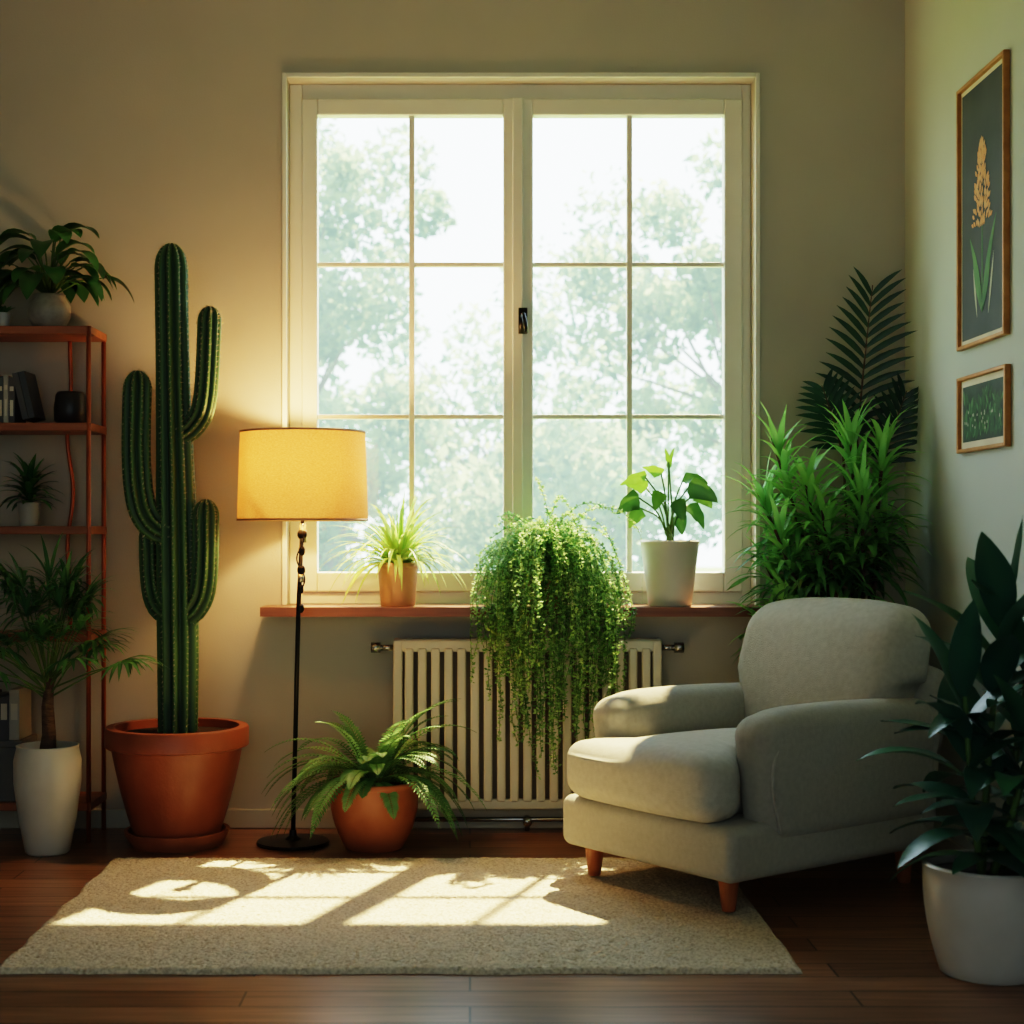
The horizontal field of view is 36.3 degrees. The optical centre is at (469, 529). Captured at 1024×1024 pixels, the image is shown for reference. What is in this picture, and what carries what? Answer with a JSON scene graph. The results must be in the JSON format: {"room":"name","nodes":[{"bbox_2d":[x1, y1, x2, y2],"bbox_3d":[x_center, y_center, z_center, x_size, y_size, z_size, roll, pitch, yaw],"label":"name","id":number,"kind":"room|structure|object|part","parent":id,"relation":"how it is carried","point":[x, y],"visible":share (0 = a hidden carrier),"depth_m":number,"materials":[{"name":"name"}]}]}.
{"room":"living room","nodes":[
{"label":"living room","id":0,"kind":"room"},
{"bbox_2d":[0,0,904,808],"bbox_3d":[-0.464,-0.504,6.090,4.573,3.300,0.180,0,0,0],"label":"wall","id":1,"kind":"structure","parent":0,"point":[147,125],"depth_m":6.00,"materials":[{"name":"paint"}]},
{"bbox_2d":[0,809,562,828],"bbox_3d":[-0.464,1.109,5.992,4.273,0.075,0.016,0,0,0],"label":"baseboard","id":2,"kind":"structure","parent":1,"relation":"attached to","point":[115,818],"depth_m":5.98,"materials":[{"name":"paint"}]},
{"bbox_2d":[260,604,764,616],"bbox_3d":[0.193,0.306,5.957,1.955,0.035,0.255,0,0,0],"label":"window sill","id":3,"kind":"structure","parent":1,"relation":"attached to","point":[310,610],"depth_m":5.83,"materials":[{"name":"brown wood"}]},
{"bbox_2d":[319,488,466,606],"bbox_3d":[-0.288,0.065,5.859,0.582,0.447,0.401,0,0,0],"label":"spider plant","id":4,"kind":"object","parent":3,"relation":"on","point":[397,573],"visible":1,"depth_m":5.89,"materials":[{"name":"green plant"}]},
{"bbox_3d":[-0.275,0.206,5.950,0.158,0.165,0.158,0,0,0],"label":"pot","id":5,"kind":"part","parent":4,"relation":"part of","materials":[{"name":"orange ceramic"}]},
{"bbox_2d":[470,477,642,779],"bbox_3d":[0.315,0.361,5.759,0.630,1.124,0.571,0,0,0],"label":"trailing plant","id":6,"kind":"object","parent":3,"relation":"on","point":[543,561],"visible":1,"depth_m":5.74,"materials":[{"name":"green plant"}]},
{"bbox_3d":[0.300,0.217,5.945,0.180,0.143,0.180,0,0,0],"label":"pot","id":7,"kind":"part","parent":6,"relation":"part of","materials":[{"name":"ceramic"}]},
{"bbox_2d":[616,447,717,606],"bbox_3d":[0.745,-0.014,5.955,0.387,0.606,0.227,0,0,0],"label":"potted plant","id":8,"kind":"object","parent":3,"relation":"on","point":[669,565],"visible":0.98,"depth_m":5.89,"materials":[{"name":"white ceramic"}]},
{"bbox_2d":[640,540,699,606],"bbox_3d":[0.763,0.164,5.955,0.227,0.250,0.227,0,0,0],"label":"pot","id":9,"kind":"object","parent":8,"relation":"attached to","point":[669,566],"depth_m":5.87,"materials":[{"name":"white ceramic"}]},
{"bbox_2d":[290,84,750,603],"bbox_3d":[0.196,-0.725,6.128,1.800,2.028,0.085,0,0,0],"label":"frame","id":10,"kind":"object","parent":1,"relation":"attached to","point":[298,92],"visible":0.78,"depth_m":6.08,"materials":[{"name":"paint"}]},
{"bbox_2d":[282,72,759,604],"bbox_3d":[0.196,-0.734,5.994,1.836,2.046,0.012,0,0,0],"label":"trim","id":11,"kind":"structure","parent":1,"relation":"attached to","point":[285,75],"depth_m":5.99,"materials":[{"name":"paint"}]},
{"bbox_2d":[302,99,741,591],"bbox_3d":[0.203,-0.719,6.100,1.715,1.920,0.060,0,0,0],"label":"window","id":12,"kind":"structure","parent":1,"relation":"in","point":[729,110],"depth_m":6.07,"materials":[{"name":"paint"}]},
{"bbox_3d":[-0.236,-0.719,6.100,0.838,1.920,0.060,0,0,0],"label":"sash","id":13,"kind":"part","parent":12,"relation":"part of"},
{"bbox_2d":[318,116,502,561],"bbox_3d":[-0.232,-0.726,6.098,0.723,1.779,0.035,0,0,0],"label":"muntins","id":14,"kind":"object","parent":12,"relation":"attached to","point":[411,264],"depth_m":6.08,"materials":[{"name":"beige wood"}]},
{"bbox_2d":[512,98,527,588],"bbox_3d":[0.195,-0.719,6.037,0.060,1.920,0.066,0,0,0],"label":"window mullion","id":15,"kind":"object","parent":12,"relation":"attached to","point":[517,103],"depth_m":6.06,"materials":[{"name":"paint"}]},
{"bbox_3d":[0.206,-0.810,6.030,0.036,0.101,0.052,0,0,0],"label":"handle","id":16,"kind":"part","parent":15,"relation":"part of","materials":[{"name":"black metal"}]},
{"bbox_2d":[533,116,722,571],"bbox_3d":[0.617,-0.726,6.098,0.743,1.779,0.035,0,0,0],"label":"muntins","id":17,"kind":"object","parent":12,"relation":"attached to","point":[628,264],"depth_m":6.09,"materials":[{"name":"beige wood"}]},
{"bbox_2d":[371,638,683,830],"bbox_3d":[0.217,0.778,5.938,1.185,0.732,0.116,0,0,0],"label":"radiator","id":18,"kind":"object","parent":1,"relation":"attached to","point":[427,672],"visible":0.54,"depth_m":5.88,"materials":[{"name":"metal"}]},
{"bbox_2d":[0,829,1023,1023],"bbox_3d":[-0.464,1.196,2.490,4.573,0.100,7.380,0,0,0],"label":"floor","id":19,"kind":"structure","parent":0,"point":[859,939],"depth_m":3.98,"materials":[{"name":"brown wood"}]},
{"bbox_2d":[0,326,106,842],"bbox_3d":[-1.800,0.199,5.845,0.820,1.895,0.253,0,0,0],"label":"bookshelf","id":20,"kind":"object","parent":19,"relation":"on","point":[88,800],"visible":0.8,"depth_m":5.72,"materials":[{"name":"brown wood"}]},
{"bbox_2d":[0,305,14,325],"bbox_3d":[-1.747,-0.792,5.839,0.094,0.085,0.093,0,0,0],"label":"planter","id":21,"kind":"object","parent":20,"relation":"on","point":[5,316],"visible":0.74,"depth_m":5.82,"materials":[{"name":"white ceramic"}]},
{"bbox_3d":[-1.748,-0.781,5.840,0.060,0.063,0.060,0,0,0],"label":"pot","id":22,"kind":"part","parent":21,"relation":"part of","materials":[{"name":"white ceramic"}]},
{"bbox_2d":[0,685,36,801],"bbox_3d":[-1.785,0.794,5.833,0.280,0.412,0.203,0,0,0],"label":"storage box","id":23,"kind":"object","parent":20,"relation":"on","point":[15,704],"visible":0.69,"depth_m":5.75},
{"bbox_2d":[0,371,45,422],"bbox_3d":[-1.798,-0.491,5.826,0.385,0.193,0.148,0,0,0],"label":"books","id":24,"kind":"object","parent":20,"relation":"on","point":[20,400],"visible":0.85,"depth_m":5.75,"materials":[{"name":"black paper"}]},
{"bbox_2d":[0,452,63,525],"bbox_3d":[-1.658,-0.153,5.840,0.267,0.276,0.242,0,0,17],"label":"potted succulent","id":25,"kind":"object","parent":20,"relation":"on","point":[29,510],"visible":0.98,"depth_m":5.81,"materials":[{"name":"green plant"}]},
{"bbox_2d":[17,502,40,525],"bbox_3d":[-1.650,-0.059,5.840,0.088,0.088,0.088,0,0,0],"label":"pot","id":26,"kind":"object","parent":25,"relation":"on","point":[28,512],"depth_m":5.81,"materials":[{"name":"grey ceramic"}]},
{"bbox_2d":[27,292,70,325],"bbox_3d":[-1.575,-0.815,5.840,0.160,0.130,0.160,0,0,0],"label":"pot","id":27,"kind":"object","parent":20,"relation":"on","point":[45,308],"depth_m":5.78,"materials":[{"name":"ceramic"}]},
{"bbox_2d":[0,222,134,325],"bbox_3d":[-1.570,-0.941,5.764,0.608,0.383,0.432,0,0,0],"label":"potted plant","id":28,"kind":"object","parent":20,"relation":"on","point":[48,307],"visible":0.97,"depth_m":5.78,"materials":[{"name":"plant"}]},
{"bbox_2d":[54,391,85,422],"bbox_3d":[-1.492,-0.455,5.830,0.124,0.120,0.124,0,0,0],"label":"vase","id":29,"kind":"object","parent":20,"relation":"on","point":[69,406],"visible":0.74,"depth_m":5.78,"materials":[{"name":"ceramic"}]},
{"bbox_3d":[-1.798,0.199,5.845,0.811,1.895,0.253,0,0,0],"label":"frame","id":30,"kind":"part","parent":20,"relation":"part of","materials":[{"name":"brown wood"}]},
{"bbox_2d":[0,532,164,856],"bbox_3d":[-1.480,0.575,5.462,0.854,1.142,0.486,0,0,0],"label":"potted palm","id":31,"kind":"object","parent":19,"relation":"on","point":[47,772],"visible":1,"depth_m":5.47,"materials":[{"name":"green plant"}]},
{"bbox_2d":[13,741,81,856],"bbox_3d":[-1.500,0.955,5.540,0.236,0.383,0.236,0,0,0],"label":"pot","id":32,"kind":"object","parent":31,"relation":"on","point":[47,775],"depth_m":5.45,"materials":[{"name":"white ceramic"}]},
{"bbox_2d":[104,242,248,852],"bbox_3d":[-1.070,0.047,5.700,0.519,2.198,0.519,0,0,-4],"label":"potted cactus","id":33,"kind":"object","parent":19,"relation":"on","point":[176,770],"visible":1,"depth_m":5.64,"materials":[{"name":"plant"}]},
{"bbox_2d":[104,717,248,837],"bbox_3d":[-1.070,0.920,5.700,0.520,0.410,0.520,0,0,0],"label":"pot","id":34,"kind":"object","parent":33,"relation":"on","point":[176,779],"depth_m":5.53,"materials":[{"name":"ceramic"}]},
{"bbox_2d":[237,427,368,850],"bbox_3d":[-0.611,0.393,5.700,0.479,1.507,0.479,0,0,0],"label":"floor lamp","id":35,"kind":"object","parent":19,"relation":"on","point":[302,474],"visible":1,"depth_m":5.51,"materials":[{"name":"yellow fabric"}]},
{"bbox_3d":[-0.617,0.136,5.687,0.034,0.320,0.018,0,0,0],"label":"cord","id":36,"kind":"part","parent":35,"relation":"part of","materials":[{"name":"black metal"}]},
{"bbox_3d":[-0.611,-0.198,5.700,0.477,0.327,0.477,0,0,0],"label":"lamp shade","id":37,"kind":"part","parent":35,"relation":"part of","materials":[{"name":"fabric"}]},
{"bbox_3d":[-0.611,-0.197,5.700,0.479,0.328,0.479,0,0,0],"label":"shade trim","id":38,"kind":"part","parent":35,"relation":"part of","materials":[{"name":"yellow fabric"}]},
{"bbox_2d":[261,699,485,852],"bbox_3d":[-0.351,0.878,5.583,0.827,0.536,0.534,0,0,0],"label":"potted fern","id":39,"kind":"object","parent":19,"relation":"on","point":[374,808],"visible":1,"depth_m":5.52,"materials":[{"name":"green plant"}]},
{"bbox_2d":[330,773,418,852],"bbox_3d":[-0.345,1.024,5.630,0.332,0.245,0.332,0,0,0],"label":"pot","id":40,"kind":"object","parent":39,"relation":"on","point":[366,826],"depth_m":5.51,"materials":[{"name":"ceramic"}]},
{"bbox_2d":[0,857,802,974],"bbox_3d":[-0.187,1.137,4.703,2.103,0.017,1.386,0,0,0],"label":"rug","id":41,"kind":"object","parent":19,"relation":"on","point":[183,915],"visible":0.98,"depth_m":4.49,"materials":[{"name":"fabric"}]},
{"bbox_2d":[563,597,944,911],"bbox_3d":[0.923,0.690,5.099,1.111,0.913,0.809,0,0,-37],"label":"armchair","id":42,"kind":"object","parent":19,"relation":"on","point":[758,776],"visible":0.9,"depth_m":4.86,"materials":[{"name":"fabric"}]},
{"bbox_3d":[0.406,1.071,5.089,0.066,0.109,0.066,0,0,-37],"label":"leg","id":43,"kind":"part","parent":42,"relation":"part of","materials":[{"name":"brown wood"}]},
{"bbox_2d":[567,728,742,822],"bbox_3d":[0.806,0.763,5.012,0.820,0.255,0.676,0,0,-37],"label":"seat cushion","id":44,"kind":"object","parent":42,"relation":"on","point":[621,775],"depth_m":4.74,"materials":[{"name":"fabric"}]},
{"bbox_3d":[0.763,0.737,5.382,0.838,0.408,0.165,0,0,-37],"label":"arm","id":45,"kind":"part","parent":42,"relation":"part of","materials":[{"name":"fabric"}]},
{"bbox_3d":[0.764,1.071,4.607,0.066,0.109,0.066,0,0,-37],"label":"leg","id":46,"kind":"part","parent":42,"relation":"part of","materials":[{"name":"brown wood"}]},
{"bbox_3d":[1.147,0.737,4.865,0.838,0.408,0.165,0,0,-37],"label":"arm","id":47,"kind":"part","parent":42,"relation":"part of","materials":[{"name":"fabric"}]},
{"bbox_2d":[738,597,930,717],"bbox_3d":[1.218,0.496,5.318,0.335,0.526,0.722,0,0,-37],"label":"cushion","id":48,"kind":"object","parent":42,"relation":"on","point":[794,651],"depth_m":5.17,"materials":[{"name":"fabric"}]},
{"bbox_3d":[1.412,1.081,5.076,0.066,0.130,0.066,0,0,-37],"label":"leg","id":49,"kind":"part","parent":42,"relation":"part of","materials":[{"name":"brown wood"}]},
{"bbox_3d":[1.286,0.706,5.369,0.206,0.560,0.790,0,0,-37],"label":"backrest frame","id":50,"kind":"part","parent":42,"relation":"part of","materials":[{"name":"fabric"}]},
{"bbox_2d":[714,267,932,661],"bbox_3d":[1.284,0.086,5.708,0.765,2.120,0.511,0,0,0],"label":"plants","id":51,"kind":"object","parent":19,"relation":"on","point":[812,567],"visible":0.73,"depth_m":5.69,"materials":[{"name":"green plant"}]},
{"bbox_2d":[856,516,1023,985],"bbox_3d":[1.330,0.554,4.023,0.661,1.184,0.626,0,0,0],"label":"rubber plant","id":52,"kind":"object","parent":19,"relation":"on","point":[974,899],"visible":1,"depth_m":3.97,"materials":[{"name":"green plant"}]},
{"bbox_3d":[1.345,1.004,4.040,0.338,0.285,0.338,0,0,0],"label":"pot","id":53,"kind":"part","parent":52,"relation":"part of","materials":[{"name":"white ceramic"}]},
{"bbox_2d":[905,0,1023,849],"bbox_3d":[1.748,-0.504,2.400,0.150,3.300,7.200,0,0,0],"label":"wall","id":54,"kind":"structure","parent":0,"point":[948,42],"depth_m":5.49,"materials":[{"name":"paint"}]},
{"bbox_2d":[930,828,967,850],"bbox_3d":[1.665,1.109,2.392,0.016,0.075,7.184,0,0,0],"label":"baseboard","id":55,"kind":"structure","parent":54,"relation":"attached to","point":[946,844],"depth_m":5.41,"materials":[{"name":"paint"}]},
{"bbox_2d":[956,49,1009,351],"bbox_3d":[1.662,-1.048,5.065,0.022,0.883,0.470,0,0,0],"label":"framed botanical print","id":56,"kind":"object","parent":54,"relation":"attached to","point":[983,103],"visible":1,"depth_m":5.06,"materials":[{"name":"green paper"}]},
{"bbox_2d":[970,136,995,313],"bbox_3d":[1.662,-0.989,5.057,0.002,0.585,0.262,0,0,0],"label":"artwork","id":57,"kind":"object","parent":56,"relation":"attached to","point":[982,148],"depth_m":5.05},
{"bbox_2d":[956,364,1010,453],"bbox_3d":[1.662,-0.387,5.060,0.022,0.255,0.480,0,0,0],"label":"framed landscape print","id":58,"kind":"object","parent":54,"relation":"attached to","point":[983,398],"visible":1,"depth_m":5.04,"materials":[{"name":"green paper"}]},
{"bbox_2d":[963,383,1002,438],"bbox_3d":[1.662,-0.386,5.059,0.001,0.176,0.402,0,0,0],"label":"artwork","id":59,"kind":"object","parent":58,"relation":"attached to","point":[982,402],"depth_m":5.05},
{"label":"outside","id":60,"kind":"structure","parent":0,"visible":0},
{"bbox_2d":[351,567,721,571],"bbox_3d":[0.000,1.596,36.300,80.000,0.100,59.400,0,0,0],"label":"ground","id":61,"kind":"structure","parent":60,"point":[698,569],"depth_m":61.05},
{"bbox_2d":[319,118,457,427],"bbox_3d":[-2.225,-1.904,19.011,3.683,6.914,3.483,0,0,-40],"label":"tree","id":62,"kind":"object","parent":61,"relation":"on","point":[339,313],"visible":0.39,"depth_m":18.50,"materials":[{"name":"green plant"}]},
{"bbox_2d":[319,367,502,571],"bbox_3d":[-1.448,-0.167,17.308,4.227,3.454,3.050,0,0,0],"label":"tree","id":63,"kind":"object","parent":61,"relation":"on","point":[388,485],"visible":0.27,"depth_m":17.43,"materials":[{"name":"green plant"}]},
{"bbox_2d":[322,235,721,563],"bbox_3d":[0.751,-1.282,21.784,5.865,5.672,4.003,0,0,0],"label":"tree","id":64,"kind":"object","parent":61,"relation":"on","point":[423,459],"visible":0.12,"depth_m":21.78,"materials":[{"name":"green plant"}]},
{"bbox_2d":[415,419,721,571],"bbox_3d":[1.542,0.159,16.947,4.508,2.881,3.393,0,0,2],"label":"tree","id":65,"kind":"object","parent":61,"relation":"on","point":[592,483],"visible":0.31,"depth_m":16.46,"materials":[{"name":"green plant"}]},
{"bbox_2d":[533,127,721,466],"bbox_3d":[3.130,-1.638,18.386,4.857,6.383,3.086,0,0,0],"label":"tree","id":66,"kind":"object","parent":61,"relation":"on","point":[684,304],"visible":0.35,"depth_m":18.24,"materials":[{"name":"green plant"}]}
]}

